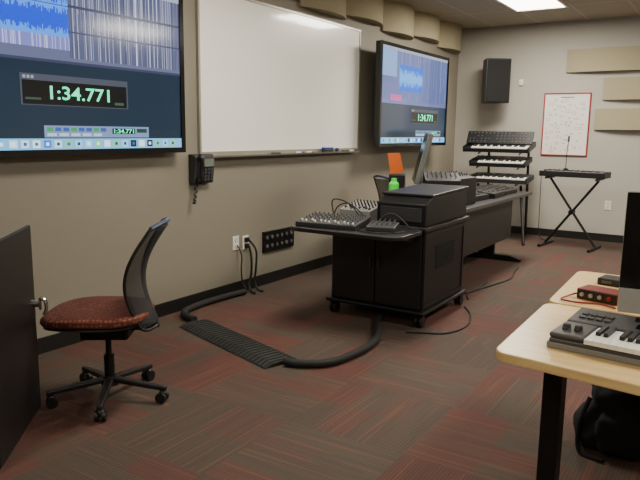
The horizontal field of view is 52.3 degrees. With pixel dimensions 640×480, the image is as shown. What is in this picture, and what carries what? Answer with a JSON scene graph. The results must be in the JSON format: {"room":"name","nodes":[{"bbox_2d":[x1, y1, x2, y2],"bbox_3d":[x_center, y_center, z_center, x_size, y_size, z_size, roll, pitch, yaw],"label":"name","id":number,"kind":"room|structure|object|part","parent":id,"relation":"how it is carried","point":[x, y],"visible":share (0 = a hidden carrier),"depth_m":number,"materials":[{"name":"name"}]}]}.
{"room":"music technology classroom","nodes":[
{"label":"music technology classroom","id":0,"kind":"room"},
{"bbox_2d":[0,0,458,338],"bbox_3d":[-1.448,-0.788,4.368,0.120,2.860,12.563,7,11,32],"label":"wall","id":1,"kind":"structure","parent":0,"point":[86,215],"depth_m":4.99,"materials":[{"name":"beige paint"}]},
{"bbox_2d":[0,0,185,156],"bbox_3d":[-1.542,-1.079,3.949,0.107,1.119,1.914,7,11,32],"label":"television","id":2,"kind":"object","parent":1,"relation":"attached to","point":[78,77],"visible":1,"depth_m":4.06,"materials":[{"name":"black plastic"}]},
{"bbox_2d":[37,255,331,354],"bbox_3d":[-1.378,0.572,4.610,0.012,0.100,12.443,7,11,32],"label":"baseboard","id":3,"kind":"structure","parent":1,"relation":"attached to","point":[52,342],"depth_m":5.29,"materials":[{"name":"black plastic"}]},
{"bbox_2d":[188,154,214,203],"bbox_3d":[-0.901,-0.478,5.059,0.132,0.384,0.240,7,11,32],"label":"wall phone","id":4,"kind":"object","parent":1,"relation":"attached to","point":[201,166],"visible":1,"depth_m":4.99,"materials":[{"name":"grey plastic"}]},
{"bbox_3d":[-0.957,-0.355,5.005,0.031,0.156,0.058,7,11,32],"label":"coiled cord","id":5,"kind":"part","parent":4,"relation":"part of","materials":[{"name":"black plastic"}]},
{"bbox_2d":[232,236,238,250],"bbox_3d":[-0.717,0.027,5.560,0.013,0.120,0.080,7,11,32],"label":"wall outlet","id":6,"kind":"object","parent":1,"relation":"attached to","point":[235,240],"visible":1,"depth_m":5.55,"materials":[{"name":"white plastic"}]},
{"bbox_2d":[237,245,245,288],"bbox_3d":[-0.673,0.232,5.581,0.089,0.377,0.024,4,10,18],"label":"power cord","id":7,"kind":"object","parent":6,"relation":"hanging from","point":[237,245],"visible":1,"depth_m":5.57,"materials":[{"name":"rubber"}]},
{"bbox_2d":[242,235,249,249],"bbox_3d":[-0.638,0.021,5.664,0.035,0.120,0.080,7,11,32],"label":"wall outlet","id":8,"kind":"object","parent":1,"relation":"attached to","point":[245,243],"visible":1,"depth_m":5.65,"materials":[{"name":"white plastic"}]},
{"bbox_2d":[248,246,255,293],"bbox_3d":[-0.584,0.259,5.635,0.044,0.405,0.144,-4,11,-28],"label":"power cord","id":9,"kind":"object","parent":8,"relation":"hanging from","point":[249,247],"visible":1,"depth_m":5.67,"materials":[{"name":"rubber"}]},
{"bbox_2d":[248,239,263,291],"bbox_3d":[-0.550,0.224,5.676,0.136,0.462,0.077,7,11,32],"label":"power cord","id":10,"kind":"object","parent":8,"relation":"hanging from","point":[249,240],"visible":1,"depth_m":5.69,"materials":[{"name":"rubber"}]},
{"bbox_2d":[195,0,360,157],"bbox_3d":[-0.230,-1.434,5.988,0.090,1.285,2.510,7,11,32],"label":"whiteboard","id":11,"kind":"object","parent":1,"relation":"attached to","point":[270,78],"visible":0.94,"depth_m":5.74,"materials":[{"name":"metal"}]},
{"bbox_2d":[212,150,359,157],"bbox_3d":[-0.238,-0.813,6.091,0.090,0.025,2.350,7,11,32],"label":"marker tray","id":12,"kind":"object","parent":11,"relation":"on","point":[217,153],"depth_m":5.64,"materials":[{"name":"metal"}]},
{"bbox_2d":[322,147,332,151],"bbox_3d":[0.076,-0.909,6.557,0.042,0.050,0.164,7,11,32],"label":"eraser","id":13,"kind":"object","parent":11,"relation":"on","point":[324,149],"visible":0.98,"depth_m":6.52,"materials":[{"name":"blue plastic"}]},
{"bbox_2d":[262,226,293,252],"bbox_3d":[-0.383,-0.008,6.072,0.027,0.190,0.480,7,11,32],"label":"plate","id":14,"kind":"object","parent":1,"relation":"attached to","point":[276,239],"visible":0.95,"depth_m":6.04,"materials":[{"name":"black metal"}]},
{"bbox_2d":[298,0,345,19],"bbox_3d":[0.083,-2.361,6.264,0.140,0.340,0.816,7,11,32],"label":"acoustic panel","id":15,"kind":"object","parent":1,"relation":"attached to","point":[334,8],"visible":1,"depth_m":6.20,"materials":[{"name":"fabric"}]},
{"bbox_2d":[346,0,383,25],"bbox_3d":[0.524,-2.491,6.943,0.140,0.295,0.816,7,11,32],"label":"acoustic panel","id":16,"kind":"object","parent":1,"relation":"attached to","point":[369,11],"visible":0.95,"depth_m":6.82,"materials":[{"name":"fabric"}]},
{"bbox_2d":[381,0,414,39],"bbox_3d":[0.965,-2.576,7.630,0.140,0.340,0.816,7,11,32],"label":"acoustic panel","id":17,"kind":"object","parent":1,"relation":"attached to","point":[398,17],"visible":0.98,"depth_m":7.46,"materials":[{"name":"fabric"}]},
{"bbox_2d":[373,40,448,146],"bbox_3d":[1.054,-1.699,7.831,0.252,1.119,1.914,7,11,32],"label":"television","id":18,"kind":"object","parent":1,"relation":"attached to","point":[411,84],"visible":0.91,"depth_m":7.58,"materials":[{"name":"black plastic"}]},
{"bbox_2d":[414,11,439,43],"bbox_3d":[1.401,-2.705,8.300,0.140,0.295,0.796,7,11,32],"label":"acoustic panel","id":19,"kind":"object","parent":1,"relation":"attached to","point":[426,25],"visible":0.92,"depth_m":8.13,"materials":[{"name":"fabric"}]},
{"bbox_2d":[437,21,461,52],"bbox_3d":[1.829,-2.787,8.966,0.140,0.340,0.786,7,11,32],"label":"acoustic panel","id":20,"kind":"object","parent":1,"relation":"attached to","point":[450,32],"visible":0.95,"depth_m":8.79,"materials":[{"name":"fabric"}]},
{"bbox_2d":[0,233,639,479],"bbox_3d":[1.397,0.998,2.884,6.840,0.100,12.683,7,11,32],"label":"floor","id":21,"kind":"structure","parent":0,"point":[411,406],"depth_m":3.44,"materials":[{"name":"carpet"}]},
{"bbox_2d":[0,225,47,468],"bbox_3d":[-1.634,0.484,2.589,0.602,0.930,1.326,7,11,32],"label":"door","id":22,"kind":"structure","parent":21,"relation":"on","point":[20,397],"depth_m":2.88,"materials":[{"name":"black laminate"}]},
{"bbox_3d":[-1.356,0.318,3.140,0.088,0.092,0.036,-1,10,-9],"label":"latch handle","id":23,"kind":"part","parent":22,"relation":"part of","materials":[{"name":"silver metal"}]},
{"bbox_2d":[40,217,169,421],"bbox_3d":[-1.079,0.358,3.323,0.638,0.953,0.598,0,9,-3],"label":"office chair","id":24,"kind":"object","parent":21,"relation":"on","point":[107,318],"visible":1,"depth_m":3.26,"materials":[{"name":"fabric"}]},
{"bbox_3d":[-1.244,0.747,3.328,0.290,0.055,0.044,-4,11,-26],"label":"arm","id":25,"kind":"part","parent":24,"relation":"part of","materials":[{"name":"black plastic"}]},
{"bbox_3d":[-1.211,0.716,3.517,0.044,0.055,0.290,-8,13,-44],"label":"arm","id":26,"kind":"part","parent":24,"relation":"part of","materials":[{"name":"black plastic"}]},
{"bbox_3d":[-1.131,0.371,3.338,0.536,0.067,0.500,0,9,-3],"label":"seat","id":27,"kind":"part","parent":24,"relation":"part of","materials":[{"name":"fabric"}]},
{"bbox_3d":[-1.071,0.764,3.240,0.044,0.055,0.290,-1,10,-8],"label":"arm","id":28,"kind":"part","parent":24,"relation":"part of","materials":[{"name":"black plastic"}]},
{"bbox_3d":[-1.019,0.713,3.545,0.044,0.055,0.290,6,11,27],"label":"arm","id":29,"kind":"part","parent":24,"relation":"part of","materials":[{"name":"black plastic"}]},
{"bbox_3d":[-0.933,0.743,3.374,0.290,0.055,0.044,2,10,9],"label":"arm","id":30,"kind":"part","parent":24,"relation":"part of","materials":[{"name":"black plastic"}]},
{"bbox_3d":[-0.876,0.174,3.316,0.160,0.547,0.405,0,9,-3],"label":"backrest frame","id":31,"kind":"part","parent":24,"relation":"part of","materials":[{"name":"black plastic"}]},
{"bbox_3d":[-0.860,0.171,3.316,0.176,0.500,0.392,0,9,-3],"label":"backrest","id":32,"kind":"part","parent":24,"relation":"part of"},
{"bbox_3d":[-0.793,-0.088,3.276,0.076,0.050,0.306,0,9,-3],"label":"backrest rail","id":33,"kind":"part","parent":24,"relation":"part of","materials":[{"name":"black plastic"}]},
{"bbox_2d":[181,289,246,321],"bbox_3d":[-0.867,0.506,5.181,0.218,0.051,0.924,4,10,18],"label":"hose","id":34,"kind":"object","parent":21,"relation":"on","point":[185,311],"visible":0.98,"depth_m":5.20,"materials":[{"name":"rubber"}]},
{"bbox_2d":[180,319,295,368],"bbox_3d":[-0.569,0.665,4.322,0.256,0.029,1.060,-7,12,-39],"label":"ramp","id":35,"kind":"object","parent":21,"relation":"on","point":[264,356],"visible":1,"depth_m":4.23,"materials":[{"name":"rubber"}]},
{"bbox_2d":[283,311,384,367],"bbox_3d":[0.243,0.660,4.348,0.324,0.047,1.285,7,11,32],"label":"hose","id":36,"kind":"object","parent":21,"relation":"on","point":[304,363],"visible":1,"depth_m":3.94,"materials":[{"name":"rubber"}]},
{"bbox_2d":[291,183,469,327],"bbox_3d":[0.484,0.095,4.964,0.880,0.975,1.362,7,11,32],"label":"cart","id":37,"kind":"object","parent":21,"relation":"on","point":[416,271],"visible":0.9,"depth_m":4.79,"materials":[{"name":"black metal"}]},
{"bbox_2d":[295,211,369,230],"bbox_3d":[0.093,-0.142,4.638,0.460,0.080,0.280,5,11,26],"label":"mixer","id":38,"kind":"object","parent":37,"relation":"on","point":[321,220],"visible":1,"depth_m":4.58,"materials":[{"name":"grey plastic"}]},
{"bbox_2d":[331,198,358,215],"bbox_3d":[0.190,-0.229,4.868,0.264,0.158,0.060,8,12,37],"label":"cable","id":39,"kind":"object","parent":37,"relation":"on","point":[334,198],"visible":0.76,"depth_m":4.85,"materials":[{"name":"rubber"}]},
{"bbox_2d":[334,203,363,215],"bbox_3d":[0.233,-0.196,4.767,0.318,0.143,0.050,7,11,32],"label":"cable","id":40,"kind":"object","parent":37,"relation":"on","point":[342,203],"visible":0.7,"depth_m":4.79,"materials":[{"name":"rubber"}]},
{"bbox_3d":[0.253,0.177,4.924,0.360,0.550,0.016,7,11,32],"label":"door","id":41,"kind":"part","parent":37,"relation":"part of","materials":[{"name":"black laminate"}]},
{"bbox_2d":[291,224,421,240],"bbox_3d":[0.248,-0.071,4.558,0.880,0.028,0.475,7,11,32],"label":"shelf","id":42,"kind":"object","parent":37,"relation":"attached to","point":[413,232],"depth_m":4.37,"materials":[{"name":"black laminate"}]},
{"bbox_2d":[340,199,377,220],"bbox_3d":[0.327,-0.235,5.012,0.280,0.133,0.220,8,12,38],"label":"mixer","id":43,"kind":"object","parent":37,"relation":"on","point":[368,208],"visible":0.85,"depth_m":4.96,"materials":[{"name":"silver metal"}]},
{"bbox_3d":[0.430,0.171,4.790,0.016,0.080,0.014,7,11,32],"label":"handle","id":44,"kind":"part","parent":37,"relation":"part of","materials":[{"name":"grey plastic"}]},
{"bbox_2d":[357,229,404,233],"bbox_3d":[0.402,-0.053,4.337,0.326,0.010,0.116,2,10,8],"label":"cable","id":45,"kind":"object","parent":37,"relation":"on","point":[357,229],"visible":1,"depth_m":4.30,"materials":[{"name":"rubber"}]},
{"bbox_2d":[365,219,399,232],"bbox_3d":[0.429,-0.101,4.463,0.200,0.067,0.170,4,10,18],"label":"controller","id":46,"kind":"object","parent":37,"relation":"on","point":[379,226],"visible":1,"depth_m":4.42,"materials":[{"name":"grey plastic"}]},
{"bbox_2d":[389,178,398,189],"bbox_3d":[0.604,-0.365,5.353,0.084,0.285,0.084,7,11,32],"label":"drink bottle","id":47,"kind":"object","parent":37,"relation":"on","point":[393,184],"visible":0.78,"depth_m":5.31,"materials":[{"name":"green plastic"}]},
{"bbox_2d":[381,213,409,228],"bbox_3d":[0.528,-0.138,4.594,0.269,0.095,0.056,7,11,34],"label":"cable","id":48,"kind":"object","parent":37,"relation":"on","point":[382,217],"visible":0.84,"depth_m":4.59,"materials":[{"name":"rubber"}]},
{"bbox_3d":[0.624,0.437,5.215,0.820,0.030,0.880,7,11,32],"label":"plate","id":49,"kind":"part","parent":37,"relation":"part of","materials":[{"name":"black metal"}]},
{"bbox_3d":[0.564,0.213,4.728,0.360,0.550,0.016,7,11,32],"label":"door","id":50,"kind":"part","parent":37,"relation":"part of","materials":[{"name":"black laminate"}]},
{"bbox_3d":[0.577,-0.185,4.659,0.325,0.100,0.005,7,11,32],"label":"console panel","id":51,"kind":"part","parent":37,"relation":"part of","materials":[{"name":"grey plastic"}]},
{"bbox_3d":[0.951,0.177,4.963,0.006,0.545,0.780,7,11,32],"label":"panel trim","id":52,"kind":"part","parent":37,"relation":"part of","materials":[{"name":"black plastic"}]},
{"bbox_2d":[373,175,388,199],"bbox_3d":[0.856,-0.228,6.994,0.638,0.953,0.608,-5,11,-32],"label":"office chair","id":53,"kind":"object","parent":21,"relation":"on","point":[382,185],"visible":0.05,"depth_m":6.79,"materials":[{"name":"fabric"}]},
{"bbox_3d":[0.629,-0.650,6.764,0.076,0.050,0.306,-5,11,-32],"label":"backrest rail","id":54,"kind":"part","parent":53,"relation":"part of","materials":[{"name":"black plastic"}]},
{"bbox_2d":[406,306,470,333],"bbox_3d":[0.989,0.608,4.844,0.270,0.012,0.914,8,12,38],"label":"cord","id":55,"kind":"object","parent":21,"relation":"on","point":[466,308],"visible":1,"depth_m":4.57,"materials":[{"name":"rubber"}]},
{"bbox_2d":[467,268,518,299],"bbox_3d":[1.669,0.398,6.159,0.117,0.012,1.551,7,12,35],"label":"cord","id":56,"kind":"object","parent":21,"relation":"on","point":[517,268],"visible":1,"depth_m":6.04,"materials":[{"name":"rubber"}]},
{"bbox_2d":[463,191,531,261],"bbox_3d":[1.430,-0.063,6.669,0.840,0.750,2.300,7,11,32],"label":"desk","id":57,"kind":"object","parent":21,"relation":"on","point":[489,223],"visible":0.31,"depth_m":6.70,"materials":[{"name":"black laminate"}]},
{"bbox_2d":[388,173,405,190],"bbox_3d":[0.715,-0.485,6.064,0.140,0.260,0.166,3,10,12],"label":"speaker","id":58,"kind":"object","parent":57,"relation":"on","point":[400,177],"visible":0.26,"depth_m":5.97},
{"bbox_2d":[388,153,403,173],"bbox_3d":[0.702,-0.710,6.040,0.157,0.196,0.042,2,9,4],"label":"folder","id":59,"kind":"object","parent":58,"relation":"on","point":[395,163],"visible":1,"depth_m":6.02,"materials":[{"name":"orange paper"}]},
{"bbox_2d":[412,133,433,184],"bbox_3d":[0.866,-0.636,5.832,0.244,0.639,0.480,2,10,5],"label":"computer monitor","id":60,"kind":"object","parent":57,"relation":"on","point":[417,178],"visible":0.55,"depth_m":5.60,"materials":[{"name":"metal"}]},
{"bbox_2d":[423,171,460,185],"bbox_3d":[1.050,-0.438,5.654,0.300,0.311,0.200,1,9,2],"label":"module","id":61,"kind":"object","parent":57,"relation":"on","point":[444,178],"visible":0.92,"depth_m":5.59,"materials":[{"name":"black plastic"}]},
{"bbox_2d":[447,171,476,204],"bbox_3d":[1.249,-0.478,5.963,0.220,0.295,0.360,8,12,38],"label":"rack","id":62,"kind":"object","parent":57,"relation":"on","point":[466,180],"visible":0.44,"depth_m":5.96,"materials":[{"name":"black plastic"}]},
{"bbox_2d":[475,190,488,201],"bbox_3d":[1.429,-0.443,6.369,0.300,0.096,0.420,8,12,36],"label":"controller","id":63,"kind":"object","parent":57,"relation":"on","point":[479,196],"visible":0.16,"depth_m":6.34,"materials":[{"name":"black plastic"}]},
{"bbox_3d":[1.606,-0.135,6.502,0.020,0.472,2.030,7,11,32],"label":"modesty panel","id":64,"kind":"part","parent":57,"relation":"part of","materials":[{"name":"black metal"}]},
{"bbox_2d":[476,184,504,198],"bbox_3d":[1.699,-0.507,6.749,0.340,0.105,0.400,6,11,30],"label":"controller","id":65,"kind":"object","parent":57,"relation":"on","point":[493,193],"visible":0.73,"depth_m":6.65,"materials":[{"name":"black plastic"}]},
{"bbox_2d":[482,183,516,194],"bbox_3d":[1.952,-0.559,7.142,0.300,0.086,0.420,7,11,32],"label":"controller","id":66,"kind":"object","parent":57,"relation":"on","point":[507,190],"visible":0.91,"depth_m":7.12,"materials":[{"name":"black plastic"}]},
{"bbox_2d":[476,152,529,244],"bbox_3d":[2.391,-0.647,8.695,0.980,1.242,0.854,7,11,32],"label":"keyboard stand","id":67,"kind":"object","parent":21,"relation":"on","point":[523,220],"visible":0.35,"depth_m":8.73,"materials":[{"name":"black metal"}]},
{"bbox_2d":[463,131,535,152],"bbox_3d":[2.379,-1.303,8.648,0.880,0.274,0.356,7,11,32],"label":"synthesizer","id":68,"kind":"object","parent":67,"relation":"on","point":[477,141],"visible":1,"depth_m":8.58,"materials":[{"name":"black plastic"}]},
{"bbox_3d":[2.382,-1.354,8.643,0.880,0.172,0.103,7,11,32],"label":"control panel","id":69,"kind":"part","parent":68,"relation":"part of","materials":[{"name":"black plastic"}]},
{"bbox_2d":[469,155,532,167],"bbox_3d":[2.387,-1.041,8.615,0.740,0.138,0.356,7,11,32],"label":"synthesizer","id":70,"kind":"object","parent":67,"relation":"on","point":[479,160],"visible":1,"depth_m":8.53,"materials":[{"name":"black plastic"}]},
{"bbox_2d":[469,172,533,184],"bbox_3d":[2.380,-0.819,8.588,0.780,0.119,0.356,7,11,32],"label":"synthesizer","id":71,"kind":"object","parent":67,"relation":"on","point":[506,178],"visible":0.98,"depth_m":8.48,"materials":[{"name":"grey plastic"}]},
{"bbox_2d":[538,176,553,240],"bbox_3d":[3.001,-0.444,8.640,0.054,0.904,0.288,-5,11,-30],"label":"cable","id":72,"kind":"object","parent":21,"relation":"on","point":[541,176],"visible":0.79,"depth_m":8.74,"materials":[{"name":"rubber"}]},
{"bbox_2d":[496,304,639,479],"bbox_3d":[1.252,0.740,1.838,1.459,0.750,0.862,7,11,32],"label":"work table","id":73,"kind":"object","parent":21,"relation":"on","point":[526,347],"visible":0.63,"depth_m":2.05,"materials":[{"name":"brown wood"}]},
{"bbox_2d":[546,307,639,365],"bbox_3d":[1.089,0.314,1.871,0.768,0.072,0.322,8,12,38],"label":"controller","id":74,"kind":"object","parent":73,"relation":"on","point":[591,332],"visible":1,"depth_m":1.96,"materials":[{"name":"black plastic"}]},
{"bbox_3d":[1.090,0.341,1.877,0.768,0.018,0.318,8,12,38],"label":"edge trim","id":75,"kind":"part","parent":74,"relation":"part of","materials":[{"name":"grey plastic"}]},
{"bbox_2d":[617,191,639,313],"bbox_3d":[1.270,0.084,2.105,0.540,0.455,0.170,5,11,26],"label":"desktop computer","id":76,"kind":"object","parent":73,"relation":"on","point":[629,282],"visible":1,"depth_m":2.20,"materials":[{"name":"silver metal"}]},
{"bbox_3d":[1.262,0.227,2.116,0.536,0.085,0.008,5,11,26],"label":"chin panel","id":77,"kind":"part","parent":76,"relation":"part of","materials":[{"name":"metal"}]},
{"bbox_2d":[537,176,604,252],"bbox_3d":[3.124,-0.343,8.088,0.636,0.877,0.480,8,12,38],"label":"keyboard stand","id":78,"kind":"object","parent":21,"relation":"on","point":[571,211],"visible":0.92,"depth_m":8.07,"materials":[{"name":"black metal"}]},
{"bbox_2d":[539,169,610,178],"bbox_3d":[3.125,-0.817,8.000,0.780,0.085,0.282,8,12,38],"label":"keyboard","id":79,"kind":"object","parent":78,"relation":"on","point":[592,174],"visible":1,"depth_m":7.88,"materials":[{"name":"black plastic"}]},
{"bbox_2d":[563,136,569,169],"bbox_3d":[3.073,-1.084,8.112,0.060,0.422,0.060,7,11,32],"label":"microphone","id":80,"kind":"object","parent":79,"relation":"on","point":[565,168],"visible":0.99,"depth_m":8.11,"materials":[{"name":"black metal"}]},
{"bbox_2d":[549,271,639,316],"bbox_3d":[1.653,0.637,2.486,1.469,0.750,0.747,7,11,32],"label":"work table","id":81,"kind":"object","parent":21,"relation":"on","point":[581,278],"visible":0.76,"depth_m":2.68,"materials":[{"name":"beige laminate"}]},
{"bbox_2d":[560,292,615,308],"bbox_3d":[1.013,0.235,2.501,0.107,0.016,0.218,-3,10,-20],"label":"cable","id":82,"kind":"object","parent":81,"relation":"on","point":[561,298],"visible":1,"depth_m":2.49,"materials":[{"name":"red rubber"}]},
{"bbox_2d":[577,284,618,305],"bbox_3d":[1.104,0.216,2.557,0.112,0.042,0.160,-8,13,-43],"label":"audio interface","id":83,"kind":"object","parent":81,"relation":"on","point":[600,294],"visible":0.89,"depth_m":2.53,"materials":[{"name":"red plastic"}]},
{"bbox_3d":[1.071,0.219,2.526,0.003,0.034,0.154,-8,13,-43],"label":"plate","id":84,"kind":"part","parent":83,"relation":"part of","materials":[{"name":"metal"}]},
{"bbox_2d":[597,274,619,286],"bbox_3d":[1.288,0.180,2.822,0.140,0.030,0.102,9,13,42],"label":"card reader","id":85,"kind":"object","parent":81,"relation":"on","point":[609,280],"visible":0.56,"depth_m":2.81,"materials":[{"name":"black plastic"}]},
{"bbox_2d":[573,384,639,462],"bbox_3d":[1.353,0.752,2.891,0.420,0.396,0.344,4,10,18],"label":"backpack","id":86,"kind":"object","parent":21,"relation":"on","point":[608,421],"visible":0.79,"depth_m":2.80,"materials":[{"name":"black fabric"}]},
{"bbox_2d":[394,0,639,28],"bbox_3d":[1.436,-1.921,2.397,6.840,0.100,12.683,7,11,32],"label":"ceiling","id":87,"kind":"structure","parent":0,"point":[468,14],"depth_m":7.92,"materials":[{"name":"tile"}]},
{"bbox_2d":[495,0,568,11],"bbox_3d":[2.288,-2.643,7.172,0.610,0.020,1.220,7,11,32],"label":"recessed light","id":88,"kind":"object","parent":87,"relation":"in","point":[515,5],"visible":1,"depth_m":7.42,"materials":[{"name":"white plastic"}]},
{"bbox_2d":[453,16,639,235],"bbox_3d":[4.797,-1.287,7.871,6.840,2.860,0.120,7,11,32],"label":"wall","id":89,"kind":"structure","parent":0,"point":[537,52],"depth_m":8.81,"materials":[{"name":"white paint"}]},
{"bbox_2d":[481,58,511,103],"bbox_3d":[2.355,-2.159,8.891,0.337,0.580,0.442,0,10,-5],"label":"wall speaker","id":90,"kind":"object","parent":89,"relation":"attached to","point":[496,76],"visible":1,"depth_m":8.68,"materials":[{"name":"black plastic"}]},
{"bbox_2d":[540,92,591,155],"bbox_3d":[3.285,-1.546,8.722,0.600,0.830,0.022,7,11,32],"label":"chart","id":91,"kind":"object","parent":89,"relation":"attached to","point":[565,115],"visible":0.98,"depth_m":8.72,"materials":[{"name":"white paper"}]},
{"bbox_2d":[511,226,622,242],"bbox_3d":[4.748,0.084,8.039,6.588,0.100,0.012,7,11,32],"label":"baseboard","id":92,"kind":"structure","parent":89,"relation":"attached to","point":[514,229],"depth_m":8.87,"materials":[{"name":"black plastic"}]},
{"bbox_2d":[566,46,639,72],"bbox_3d":[3.764,-2.291,8.248,1.240,0.290,0.100,7,11,32],"label":"acoustic panel","id":93,"kind":"object","parent":89,"relation":"attached to","point":[622,58],"visible":1,"depth_m":8.29,"materials":[{"name":"fabric"}]},
{"bbox_2d":[604,201,611,209],"bbox_3d":[3.787,-0.455,8.575,0.080,0.120,0.013,7,11,32],"label":"wall outlet","id":94,"kind":"object","parent":89,"relation":"attached to","point":[607,203],"visible":1,"depth_m":8.57,"materials":[{"name":"white plastic"}]},
{"bbox_2d":[593,108,639,129],"bbox_3d":[4.070,-1.514,8.172,1.190,0.270,0.100,7,11,32],"label":"acoustic panel","id":95,"kind":"object","parent":89,"relation":"attached to","point":[609,118],"visible":1,"depth_m":8.31,"materials":[{"name":"fabric"}]},
{"bbox_2d":[602,76,639,99],"bbox_3d":[4.151,-1.885,8.062,1.210,0.280,0.100,7,11,32],"label":"acoustic panel","id":96,"kind":"object","parent":89,"relation":"attached to","point":[615,88],"visible":1,"depth_m":8.24,"materials":[{"name":"fabric"}]}
]}

